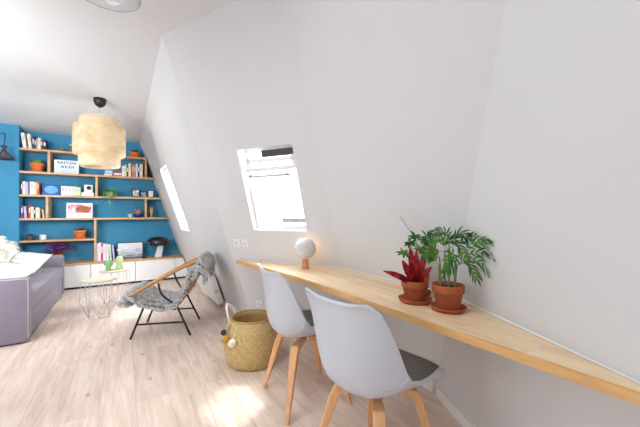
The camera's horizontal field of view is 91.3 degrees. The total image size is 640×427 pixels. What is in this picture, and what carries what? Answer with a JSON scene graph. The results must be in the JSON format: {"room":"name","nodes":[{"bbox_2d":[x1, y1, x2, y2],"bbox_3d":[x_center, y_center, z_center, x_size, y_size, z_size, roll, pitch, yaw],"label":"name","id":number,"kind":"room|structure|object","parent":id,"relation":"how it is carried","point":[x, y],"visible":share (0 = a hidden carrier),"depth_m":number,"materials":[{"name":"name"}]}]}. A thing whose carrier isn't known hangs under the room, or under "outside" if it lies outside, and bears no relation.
{"room":"living room","nodes":[
{"label":"living room","id":0,"kind":"room"},
{"bbox_2d":[0,123,23,252],"bbox_3d":[-5.202,-0.075,4.494,1.385,2.550,0.450,0,0,-32],"label":"wall pier","id":1,"kind":"object","parent":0,"point":[11,227],"depth_m":4.64,"materials":[{"name":"blue paint"}]},
{"bbox_2d":[0,133,13,160],"bbox_3d":[-4.579,-0.959,4.480,0.428,0.378,0.216,0,0,22],"label":"wall lamp","id":2,"kind":"object","parent":1,"relation":"attached to","point":[4,155],"visible":1,"depth_m":4.42,"materials":[{"name":"black metal"}]},
{"bbox_2d":[24,131,179,260],"bbox_3d":[-3.683,-0.075,5.628,2.395,2.550,0.150,0,0,-32],"label":"wall","id":3,"kind":"structure","parent":0,"point":[112,232],"depth_m":5.42,"materials":[{"name":"blue paint"}]},
{"bbox_2d":[19,147,168,260],"bbox_3d":[-3.717,-0.100,5.340,2.023,1.776,0.299,0,0,-32],"label":"wall shelving","id":4,"kind":"object","parent":3,"relation":"attached to","point":[50,153],"visible":0.96,"depth_m":5.08,"materials":[{"name":"brown wood"}]},
{"bbox_2d":[21,206,23,217],"bbox_3d":[-4.542,-0.021,4.791,0.026,0.185,0.151,0,0,-32],"label":"book","id":5,"kind":"object","parent":4,"relation":"on","point":[22,209],"visible":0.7,"depth_m":4.73,"materials":[{"name":"purple paper"}]},
{"bbox_2d":[23,181,25,193],"bbox_3d":[-4.523,-0.387,4.803,0.032,0.200,0.151,0,0,-32],"label":"book","id":6,"kind":"object","parent":4,"relation":"on","point":[24,182],"visible":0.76,"depth_m":4.74,"materials":[{"name":"white paper"}]},
{"bbox_2d":[21,133,28,147],"bbox_3d":[-4.526,-1.107,4.801,0.068,0.238,0.151,0,0,-32],"label":"book","id":7,"kind":"object","parent":4,"relation":"on","point":[23,135],"visible":0.87,"depth_m":4.74,"materials":[{"name":"white paper"}]},
{"bbox_2d":[23,206,27,217],"bbox_3d":[-4.512,-0.019,4.810,0.041,0.182,0.151,0,0,-32],"label":"book","id":8,"kind":"object","parent":4,"relation":"on","point":[24,207],"visible":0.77,"depth_m":4.75,"materials":[{"name":"paper"}]},
{"bbox_2d":[27,134,32,147],"bbox_3d":[-4.471,-1.102,4.836,0.056,0.227,0.151,0,0,-32],"label":"book","id":9,"kind":"object","parent":4,"relation":"on","point":[29,136],"visible":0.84,"depth_m":4.77,"materials":[{"name":"white paper"}]},
{"bbox_2d":[25,234,35,239],"bbox_3d":[-4.438,0.362,4.795,0.120,0.095,0.076,0,0,-32],"label":"film camera","id":10,"kind":"object","parent":4,"relation":"on","point":[29,236],"visible":0.98,"depth_m":4.78,"materials":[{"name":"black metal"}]},
{"bbox_2d":[28,206,32,217],"bbox_3d":[-4.471,-0.023,4.836,0.022,0.190,0.151,0,0,-32],"label":"book","id":11,"kind":"object","parent":4,"relation":"on","point":[29,207],"visible":0.8,"depth_m":4.77,"materials":[{"name":"red paper"}]},
{"bbox_2d":[30,182,33,194],"bbox_3d":[-4.448,-0.387,4.851,0.046,0.200,0.151,0,0,-32],"label":"book","id":12,"kind":"object","parent":4,"relation":"on","point":[31,183],"visible":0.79,"depth_m":4.79,"materials":[{"name":"white paper"}]},
{"bbox_2d":[31,207,35,217],"bbox_3d":[-4.444,-0.015,4.853,0.036,0.175,0.151,0,0,-32],"label":"book","id":13,"kind":"object","parent":4,"relation":"on","point":[32,208],"visible":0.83,"depth_m":4.79,"materials":[{"name":"white paper"}]},
{"bbox_2d":[29,159,44,171],"bbox_3d":[-4.402,-0.738,4.874,0.188,0.196,0.188,0,0,-32],"label":"potted succulent","id":14,"kind":"object","parent":4,"relation":"on","point":[36,165],"visible":0.91,"depth_m":4.82,"materials":[{"name":"orange ceramic"}]},
{"bbox_2d":[29,162,44,170],"bbox_3d":[-4.402,-0.716,4.874,0.184,0.128,0.184,0,0,-32],"label":"pot","id":15,"kind":"object","parent":14,"relation":"attached to","point":[35,166],"depth_m":4.81,"materials":[{"name":"orange ceramic"}]},
{"bbox_2d":[31,159,43,162],"bbox_3d":[-4.400,-0.792,4.872,0.155,0.087,0.157,0,0,-32],"label":"plant","id":16,"kind":"object","parent":14,"relation":"on","point":[33,161],"depth_m":4.82,"materials":[{"name":"green plant"}]},
{"bbox_2d":[36,207,38,217],"bbox_3d":[-4.395,-0.011,4.884,0.036,0.165,0.151,0,0,-32],"label":"book","id":17,"kind":"object","parent":4,"relation":"on","point":[37,208],"visible":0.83,"depth_m":4.82,"materials":[{"name":"white paper"}]},
{"bbox_2d":[36,182,40,194],"bbox_3d":[-4.391,-0.387,4.886,0.026,0.200,0.151,0,0,-32],"label":"book","id":18,"kind":"object","parent":4,"relation":"on","point":[38,184],"visible":0.89,"depth_m":4.83,"materials":[{"name":"orange paper"}]},
{"bbox_2d":[38,138,41,148],"bbox_3d":[-4.376,-1.078,4.896,0.034,0.180,0.151,0,0,-32],"label":"book","id":19,"kind":"object","parent":4,"relation":"on","point":[39,139],"visible":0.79,"depth_m":4.83,"materials":[{"name":"white paper"}]},
{"bbox_2d":[39,235,45,239],"bbox_3d":[-4.319,0.370,4.879,0.084,0.080,0.084,0,0,-32],"label":"candle holder","id":20,"kind":"object","parent":4,"relation":"on","point":[41,237],"visible":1,"depth_m":4.84,"materials":[{"name":"white ceramic"}]},
{"bbox_2d":[43,141,47,149],"bbox_3d":[-4.322,-1.060,4.930,0.040,0.145,0.151,0,0,-32],"label":"book","id":21,"kind":"object","parent":4,"relation":"on","point":[45,143],"visible":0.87,"depth_m":4.87,"materials":[{"name":"black paper"}]},
{"bbox_2d":[42,184,59,194],"bbox_3d":[-4.248,-0.374,4.951,0.215,0.175,0.026,0,0,-32],"label":"picture","id":22,"kind":"object","parent":4,"relation":"on","point":[47,189],"visible":0.94,"depth_m":4.95},
{"bbox_2d":[61,186,64,194],"bbox_3d":[-4.135,-0.362,5.048,0.045,0.150,0.151,0,0,-32],"label":"book","id":23,"kind":"object","parent":4,"relation":"on","point":[62,187],"visible":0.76,"depth_m":4.99,"materials":[{"name":"white paper"}]},
{"bbox_2d":[54,159,78,173],"bbox_3d":[-4.079,-0.748,5.043,0.310,0.215,0.048,0,0,-32],"label":"sign","id":24,"kind":"object","parent":4,"relation":"on","point":[60,166],"visible":0.99,"depth_m":5.02,"materials":[{"name":"white paper"}]},
{"bbox_2d":[65,186,68,194],"bbox_3d":[-4.095,-0.362,5.073,0.044,0.150,0.151,0,0,-32],"label":"book","id":25,"kind":"object","parent":4,"relation":"on","point":[66,187],"visible":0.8,"depth_m":5.01,"materials":[{"name":"white paper"}]},
{"bbox_2d":[72,187,75,195],"bbox_3d":[-4.018,-0.361,5.121,0.040,0.148,0.151,0,0,-32],"label":"book","id":26,"kind":"object","parent":4,"relation":"on","point":[73,188],"visible":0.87,"depth_m":5.06,"materials":[{"name":"white paper"}]},
{"bbox_2d":[66,203,92,217],"bbox_3d":[-3.937,-0.049,5.128,0.340,0.245,0.034,0,0,-32],"label":"art print","id":27,"kind":"object","parent":4,"relation":"on","point":[73,210],"visible":1,"depth_m":5.12},
{"bbox_2d":[73,228,85,238],"bbox_3d":[-3.954,0.323,5.156,0.173,0.174,0.173,0,0,30],"label":"potted succulent","id":28,"kind":"object","parent":4,"relation":"on","point":[80,233],"visible":0.99,"depth_m":5.10,"materials":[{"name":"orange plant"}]},
{"bbox_2d":[81,192,94,195],"bbox_3d":[-3.857,-0.317,5.205,0.170,0.060,0.120,0,0,-32],"label":"box","id":29,"kind":"object","parent":4,"relation":"on","point":[82,193],"visible":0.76,"depth_m":5.15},
{"bbox_2d":[84,185,92,192],"bbox_3d":[-3.854,-0.412,5.210,0.115,0.130,0.016,0,0,-32],"label":"photo card","id":30,"kind":"object","parent":29,"relation":"on","point":[87,188],"visible":1,"depth_m":5.21,"materials":[{"name":"white paper"}]},
{"bbox_2d":[85,185,91,191],"bbox_3d":[-3.855,-0.412,5.212,0.103,0.118,0.004,0,-3,-32],"label":"picture","id":31,"kind":"object","parent":30,"relation":"attached to","point":[88,188],"depth_m":5.21},
{"bbox_2d":[101,188,116,206],"bbox_3d":[-3.557,-0.268,5.297,0.211,0.321,0.219,0,0,2],"label":"trailing plant","id":32,"kind":"object","parent":4,"relation":"on","point":[110,193],"visible":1,"depth_m":5.26,"materials":[{"name":"green plant"}]},
{"bbox_2d":[124,165,126,175],"bbox_3d":[-3.418,-0.743,5.499,0.030,0.205,0.151,0,0,-32],"label":"book","id":33,"kind":"object","parent":4,"relation":"on","point":[125,166],"visible":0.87,"depth_m":5.44,"materials":[{"name":"white paper"}]},
{"bbox_2d":[128,163,130,176],"bbox_3d":[-3.366,-0.757,5.532,0.036,0.235,0.151,0,0,-32],"label":"book","id":34,"kind":"object","parent":4,"relation":"on","point":[129,164],"visible":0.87,"depth_m":5.47,"materials":[{"name":"beige paper"}]},
{"bbox_2d":[129,150,139,156],"bbox_3d":[-3.294,-1.064,5.574,0.176,0.152,0.171,0,0,-32],"label":"potted plant","id":35,"kind":"object","parent":4,"relation":"on","point":[135,153],"visible":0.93,"depth_m":5.52,"materials":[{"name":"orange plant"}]},
{"bbox_2d":[132,189,139,196],"bbox_3d":[-3.269,-0.361,5.556,0.125,0.151,0.026,0,0,-32],"label":"framed photo","id":36,"kind":"object","parent":4,"relation":"on","point":[135,192],"visible":0.93,"depth_m":5.55},
{"bbox_2d":[133,190,138,195],"bbox_3d":[-3.270,-0.361,5.557,0.093,0.118,0.007,0,-5,-32],"label":"picture","id":37,"kind":"object","parent":36,"relation":"attached to","point":[135,192],"depth_m":5.56},
{"bbox_2d":[130,204,141,217],"bbox_3d":[-3.275,-0.055,5.578,0.189,0.254,0.132,0,0,0],"label":"potted plant","id":38,"kind":"object","parent":4,"relation":"on","point":[137,214],"visible":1,"depth_m":5.54,"materials":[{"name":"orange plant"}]},
{"bbox_2d":[139,164,142,176],"bbox_3d":[-3.218,-0.757,5.625,0.050,0.235,0.151,0,0,-32],"label":"book","id":39,"kind":"object","parent":4,"relation":"on","point":[140,165],"visible":0.87,"depth_m":5.56,"materials":[{"name":"beige paper"}]},
{"bbox_2d":[140,192,146,196],"bbox_3d":[-3.176,-0.339,5.641,0.110,0.106,0.022,0,0,-32],"label":"framed photo","id":40,"kind":"object","parent":4,"relation":"on","point":[142,194],"visible":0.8,"depth_m":5.64},
{"bbox_2d":[147,190,153,197],"bbox_3d":[-3.071,-0.356,5.679,0.105,0.141,0.025,0,0,-32],"label":"framed photo","id":41,"kind":"object","parent":4,"relation":"on","point":[150,193],"visible":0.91,"depth_m":5.68},
{"bbox_2d":[148,191,152,196],"bbox_3d":[-3.072,-0.356,5.681,0.077,0.112,0.007,0,-5,-32],"label":"picture","id":42,"kind":"object","parent":41,"relation":"attached to","point":[150,193],"depth_m":5.68},
{"bbox_2d":[0,0,235,142],"bbox_3d":[-1.990,-1.633,1.554,3.689,0.690,8.950,0,0,-32],"label":"ceiling","id":43,"kind":"structure","parent":0,"point":[56,56],"depth_m":2.94,"materials":[{"name":"white paint"}]},
{"bbox_2d":[72,97,125,169],"bbox_3d":[-2.718,-0.993,3.866,0.544,0.846,0.544,0,0,-32],"label":"pendant lamp","id":44,"kind":"object","parent":43,"relation":"hanging from","point":[98,140],"visible":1,"depth_m":3.68,"materials":[{"name":"beige fabric"}]},
{"bbox_2d":[87,0,140,11],"bbox_3d":[-1.224,-1.416,1.794,0.346,0.308,0.346,0,0,-32],"label":"glass pendant","id":45,"kind":"object","parent":43,"relation":"hanging from","point":[139,1],"visible":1,"depth_m":1.93,"materials":[{"name":"white glass"}]},
{"bbox_2d":[139,36,248,310],"bbox_3d":[-1.990,-0.267,4.467,1.146,2.934,3.725,0,0,-32],"label":"wall","id":46,"kind":"structure","parent":0,"point":[167,139],"depth_m":3.61,"materials":[{"name":"white paint"}]},
{"bbox_2d":[164,167,187,228],"bbox_3d":[-2.124,-0.237,4.740,0.367,0.955,0.636,0,0,-32],"label":"window","id":47,"kind":"structure","parent":46,"relation":"in","point":[165,169],"depth_m":4.96,"materials":[{"name":"white paint"}]},
{"bbox_2d":[197,273,223,304],"bbox_3d":[-1.543,0.960,4.299,0.194,0.398,0.874,0,0,-34],"label":"heater","id":48,"kind":"object","parent":46,"relation":"attached to","point":[212,290],"visible":0.69,"depth_m":3.97,"materials":[{"name":"white metal"}]},
{"bbox_2d":[196,280,238,311],"bbox_3d":[-1.522,1.163,4.499,0.039,0.075,3.012,0,0,-34],"label":"baseboard","id":49,"kind":"structure","parent":46,"relation":"attached to","point":[197,281],"depth_m":3.96,"materials":[{"name":"white paint"}]},
{"bbox_2d":[0,278,461,426],"bbox_3d":[-1.633,1.250,1.749,4.700,0.100,9.100,0,0,-32],"label":"floor","id":50,"kind":"structure","parent":0,"point":[74,370],"depth_m":2.25,"materials":[{"name":"brown wood"}]},
{"bbox_2d":[0,255,63,345],"bbox_3d":[-3.678,0.800,3.534,0.982,0.800,2.140,0,0,-32],"label":"sofa","id":51,"kind":"object","parent":50,"relation":"on","point":[25,302],"visible":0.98,"depth_m":2.89,"materials":[{"name":"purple fabric"}]},
{"bbox_2d":[0,236,19,262],"bbox_3d":[-4.036,0.542,3.911,0.503,0.530,0.962,0,0,-32],"label":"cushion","id":52,"kind":"object","parent":51,"relation":"on","point":[8,250],"visible":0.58,"depth_m":3.92,"materials":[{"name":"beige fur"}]},
{"bbox_2d":[0,263,39,278],"bbox_3d":[-3.393,0.648,3.323,0.513,0.231,0.396,0,0,-15],"label":"cushion","id":53,"kind":"object","parent":51,"relation":"on","point":[7,270],"visible":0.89,"depth_m":3.36,"materials":[{"name":"white fabric"}]},
{"bbox_2d":[11,252,52,274],"bbox_3d":[-3.701,0.625,3.944,0.420,0.263,0.284,0,0,-1],"label":"throw","id":54,"kind":"object","parent":51,"relation":"on","point":[29,258],"visible":0.71,"depth_m":3.94,"materials":[{"name":"white fabric"}]},
{"bbox_2d":[64,264,90,289],"bbox_3d":[-4.143,1.010,4.997,0.801,0.380,0.368,0,0,-32],"label":"base cabinet","id":55,"kind":"object","parent":50,"relation":"on","point":[74,274],"visible":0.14,"depth_m":4.96,"materials":[{"name":"white laminate"}]},
{"bbox_2d":[64,254,182,265],"bbox_3d":[-3.590,0.804,5.355,2.254,0.028,0.408,0,0,-32],"label":"countertop","id":56,"kind":"structure","parent":55,"relation":"on","point":[171,256],"depth_m":5.38,"materials":[{"name":"brown wood"}]},
{"bbox_2d":[41,242,73,255],"bbox_3d":[-4.150,0.627,4.944,0.446,0.325,0.347,0,0,-32],"label":"shamrock","id":57,"kind":"object","parent":56,"relation":"on","point":[53,251],"visible":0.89,"depth_m":4.95,"materials":[{"name":"purple plant"}]},
{"bbox_2d":[96,243,97,260],"bbox_3d":[-3.733,0.647,5.253,0.022,0.285,0.151,0,0,-32],"label":"book","id":58,"kind":"object","parent":56,"relation":"on","point":[97,243],"visible":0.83,"depth_m":5.19,"materials":[{"name":"paper"}]},
{"bbox_2d":[98,242,100,260],"bbox_3d":[-3.708,0.640,5.269,0.034,0.300,0.151,0,0,-32],"label":"book","id":59,"kind":"object","parent":56,"relation":"on","point":[99,243],"visible":0.94,"depth_m":5.21,"materials":[{"name":"white paper"}]},
{"bbox_2d":[101,243,103,260],"bbox_3d":[-3.679,0.645,5.287,0.030,0.290,0.151,0,0,-32],"label":"book","id":60,"kind":"object","parent":56,"relation":"on","point":[101,243],"visible":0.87,"depth_m":5.23,"materials":[{"name":"pink paper"}]},
{"bbox_2d":[103,243,105,259],"bbox_3d":[-3.654,0.650,5.303,0.026,0.280,0.151,0,0,-32],"label":"book","id":61,"kind":"object","parent":56,"relation":"on","point":[104,243],"visible":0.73,"depth_m":5.24,"materials":[{"name":"white paper"}]},
{"bbox_2d":[105,244,106,260],"bbox_3d":[-3.631,0.652,5.317,0.022,0.275,0.151,0,0,-32],"label":"book","id":62,"kind":"object","parent":56,"relation":"on","point":[105,244],"visible":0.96,"depth_m":5.25,"materials":[{"name":"paper"}]},
{"bbox_2d":[107,244,108,259],"bbox_3d":[-3.611,0.655,5.331,0.024,0.270,0.151,0,0,-32],"label":"book","id":63,"kind":"object","parent":56,"relation":"on","point":[107,244],"visible":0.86,"depth_m":5.27,"materials":[{"name":"white paper"}]},
{"bbox_2d":[109,244,111,259],"bbox_3d":[-3.582,0.658,5.349,0.039,0.263,0.151,0,0,-32],"label":"book","id":64,"kind":"object","parent":56,"relation":"on","point":[110,252],"visible":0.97,"depth_m":5.29,"materials":[{"name":"paper"}]},
{"bbox_2d":[117,242,142,258],"bbox_3d":[-3.359,0.649,5.543,0.400,0.286,0.041,0,0,-32],"label":"framed picture","id":65,"kind":"object","parent":56,"relation":"on","point":[129,249],"visible":0.8,"depth_m":5.54},
{"bbox_2d":[146,236,169,256],"bbox_3d":[-2.962,0.605,5.734,0.384,0.370,0.385,0,0,-32],"label":"table lamp","id":66,"kind":"object","parent":56,"relation":"on","point":[158,241],"visible":1,"depth_m":5.64,"materials":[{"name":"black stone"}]},
{"bbox_2d":[79,276,116,318],"bbox_3d":[-2.570,0.979,3.640,0.362,0.438,0.314,0,0,-39],"label":"wire side table","id":67,"kind":"object","parent":50,"relation":"on","point":[102,279],"visible":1,"depth_m":3.60,"materials":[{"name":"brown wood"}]},
{"bbox_2d":[91,261,134,286],"bbox_3d":[-3.539,1.010,5.377,0.618,0.380,0.368,0,0,-32],"label":"base cabinet","id":68,"kind":"object","parent":50,"relation":"on","point":[95,268],"visible":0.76,"depth_m":5.23,"materials":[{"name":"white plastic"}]},
{"bbox_2d":[99,267,129,305],"bbox_3d":[-2.714,0.968,4.141,0.314,0.460,0.362,0,0,41],"label":"wire side table","id":69,"kind":"object","parent":50,"relation":"on","point":[113,270],"visible":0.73,"depth_m":4.11,"materials":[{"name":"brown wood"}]},
{"bbox_2d":[103,260,112,270],"bbox_3d":[-2.747,0.670,4.061,0.061,0.135,0.100,0,0,31],"label":"ornament","id":70,"kind":"object","parent":69,"relation":"on","point":[108,264],"visible":1,"depth_m":4.04,"materials":[{"name":"green ceramic"}]},
{"bbox_2d":[116,249,122,269],"bbox_3d":[-2.660,0.607,4.151,0.086,0.262,0.087,0,0,-32],"label":"vase","id":71,"kind":"object","parent":69,"relation":"on","point":[119,259],"visible":1,"depth_m":4.12,"materials":[{"name":"green ceramic"}]},
{"bbox_2d":[135,258,173,282],"bbox_3d":[-3.014,1.010,5.708,0.614,0.380,0.368,0,0,-32],"label":"base cabinet","id":72,"kind":"object","parent":50,"relation":"on","point":[150,270],"visible":0.76,"depth_m":5.53,"materials":[{"name":"white laminate"}]},
{"bbox_2d":[129,256,199,339],"bbox_3d":[-1.553,0.834,3.266,0.651,0.733,0.590,0,0,-11],"label":"lounge chair","id":73,"kind":"object","parent":50,"relation":"on","point":[190,262],"visible":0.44,"depth_m":3.06,"materials":[{"name":"wood"}]},
{"bbox_2d":[117,250,215,312],"bbox_3d":[-1.543,0.675,3.268,0.834,0.551,0.720,0,0,-11],"label":"sheepskin","id":74,"kind":"object","parent":73,"relation":"on","point":[151,298],"visible":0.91,"depth_m":3.06,"materials":[{"name":"grey fur"}]},
{"bbox_2d":[174,258,187,278],"bbox_3d":[-2.642,1.010,5.942,0.258,0.380,0.368,0,0,-32],"label":"base cabinet","id":75,"kind":"object","parent":50,"relation":"on","point":[182,273],"visible":0.55,"depth_m":5.77,"materials":[{"name":"white laminate"}]},
{"bbox_2d":[221,303,278,370],"bbox_3d":[-0.563,0.968,2.533,0.458,0.463,0.504,0,0,41],"label":"basket","id":76,"kind":"object","parent":50,"relation":"on","point":[249,337],"visible":0.8,"depth_m":2.37,"materials":[{"name":"beige wicker"}]},
{"bbox_2d":[257,263,351,425],"bbox_3d":[-0.111,0.767,2.059,0.535,0.866,0.524,0,0,-27],"label":"tub chair","id":77,"kind":"object","parent":50,"relation":"on","point":[285,315],"visible":0.72,"depth_m":1.85,"materials":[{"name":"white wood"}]},
{"bbox_2d":[305,287,444,426],"bbox_3d":[0.243,0.767,1.441,0.535,0.866,0.524,0,0,-40],"label":"tub chair","id":78,"kind":"object","parent":50,"relation":"on","point":[359,352],"visible":1,"depth_m":1.24,"materials":[{"name":"grey plastic"}]},
{"bbox_2d":[162,0,350,309],"bbox_3d":[-0.490,-0.266,2.732,1.547,2.932,0.971,0,0,26],"label":"wall","id":79,"kind":"structure","parent":0,"point":[233,65],"depth_m":2.56,"materials":[{"name":"white paint"}]},
{"bbox_2d":[233,239,240,246],"bbox_3d":[-0.797,0.283,2.996,0.076,0.074,0.028,0,0,26],"label":"wall socket","id":80,"kind":"object","parent":79,"relation":"attached to","point":[236,242],"visible":1,"depth_m":2.99,"materials":[{"name":"white plastic"}]},
{"bbox_2d":[241,240,248,246],"bbox_3d":[-0.708,0.283,2.952,0.076,0.074,0.028,0,0,26],"label":"wall socket","id":81,"kind":"object","parent":79,"relation":"attached to","point":[244,242],"visible":1,"depth_m":2.94,"materials":[{"name":"white plastic"}]},
{"bbox_2d":[256,300,263,307],"bbox_3d":[-0.598,0.897,3.103,0.076,0.074,0.028,0,0,26],"label":"wall socket","id":82,"kind":"object","parent":79,"relation":"attached to","point":[259,303],"visible":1,"depth_m":3.10,"materials":[{"name":"white plastic"}]},
{"bbox_2d":[243,144,306,228],"bbox_3d":[-0.371,-0.221,2.710,0.552,0.708,0.268,0,0,26],"label":"window","id":83,"kind":"structure","parent":79,"relation":"in","point":[286,149],"depth_m":2.68,"materials":[{"name":"white paint"}]},
{"bbox_2d":[280,0,505,391],"bbox_3d":[0.532,-0.267,1.707,1.031,2.934,1.904,0,0,-32],"label":"wall","id":84,"kind":"structure","parent":0,"point":[395,93],"depth_m":1.71,"materials":[{"name":"white paint"}]},
{"bbox_2d":[420,382,434,391],"bbox_3d":[0.562,1.163,2.394,0.038,0.075,0.758,0,0,-32],"label":"baseboard","id":85,"kind":"structure","parent":84,"relation":"attached to","point":[429,386],"depth_m":2.10,"materials":[{"name":"white paint"}]},
{"bbox_2d":[236,260,639,406],"bbox_3d":[0.245,0.487,2.004,0.551,0.075,2.900,0,0,-35],"label":"desk","id":86,"kind":"object","parent":84,"relation":"attached to","point":[476,327],"visible":0.89,"depth_m":1.26,"materials":[{"name":"brown wood"}]},
{"bbox_2d":[295,238,315,269],"bbox_3d":[-0.131,0.324,2.518,0.175,0.253,0.120,0,0,26],"label":"desk lamp","id":87,"kind":"object","parent":86,"relation":"on","point":[305,248],"visible":1,"depth_m":2.48,"materials":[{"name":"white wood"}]},
{"bbox_2d":[398,294,431,305],"bbox_3d":[0.484,0.440,1.599,0.166,0.021,0.166,0,0,-32],"label":"saucer","id":88,"kind":"object","parent":86,"relation":"on","point":[401,297],"visible":0.59,"depth_m":1.54,"materials":[{"name":"ceramic"}]},
{"bbox_2d":[384,247,431,301],"bbox_3d":[0.457,0.304,1.569,0.256,0.273,0.158,0,0,-32],"label":"plant","id":89,"kind":"object","parent":88,"relation":"on","point":[415,285],"visible":0.97,"depth_m":1.56,"materials":[{"name":"red plant"}]},
{"bbox_2d":[430,301,466,314],"bbox_3d":[0.597,0.440,1.460,0.162,0.021,0.162,0,0,-32],"label":"saucer","id":90,"kind":"object","parent":86,"relation":"on","point":[463,308],"visible":0.63,"depth_m":1.40,"materials":[{"name":"ceramic"}]},
{"bbox_2d":[420,226,495,310],"bbox_3d":[0.619,0.247,1.436,0.309,0.387,0.180,0,0,14],"label":"palm","id":91,"kind":"object","parent":90,"relation":"on","point":[448,294],"visible":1,"depth_m":1.42,"materials":[{"name":"plant"}]},
{"bbox_2d":[432,281,464,310],"bbox_3d":[0.597,0.385,1.460,0.145,0.112,0.145,0,0,-32],"label":"pot","id":92,"kind":"object","parent":91,"relation":"attached to","point":[448,295],"depth_m":1.41,"materials":[{"name":"ceramic"}]},
{"bbox_3d":[0.553,0.439,1.749,0.132,0.021,0.132,0,0,-32],"label":"saucer","id":93,"kind":"object","parent":86,"relation":"on","visible":0},
{"bbox_2d":[395,216,432,291],"bbox_3d":[0.533,0.226,1.747,0.225,0.430,0.112,0,0,-4],"label":"plant","id":94,"kind":"object","parent":93,"relation":"on","point":[413,236],"visible":0.41,"depth_m":1.75,"materials":[{"name":"green plant"}]},
{"bbox_2d":[238,259,639,383],"bbox_3d":[0.252,0.447,2.008,0.540,0.009,2.904,0,0,-35],"label":"trim","id":95,"kind":"structure","parent":84,"relation":"attached to","point":[497,316],"depth_m":1.17,"materials":[{"name":"white paint"}]},
{"bbox_2d":[435,0,639,426],"bbox_3d":[0.866,-0.257,0.464,0.476,2.914,3.266,0,0,-8],"label":"wall","id":96,"kind":"structure","parent":0,"point":[555,190],"depth_m":1.01,"materials":[{"name":"white paint"}]},
{"bbox_2d":[436,387,475,426],"bbox_3d":[0.952,1.163,0.694,0.024,0.075,2.760,0,0,-8],"label":"baseboard","id":97,"kind":"structure","parent":96,"relation":"attached to","point":[452,408],"depth_m":1.84,"materials":[{"name":"white paint"}]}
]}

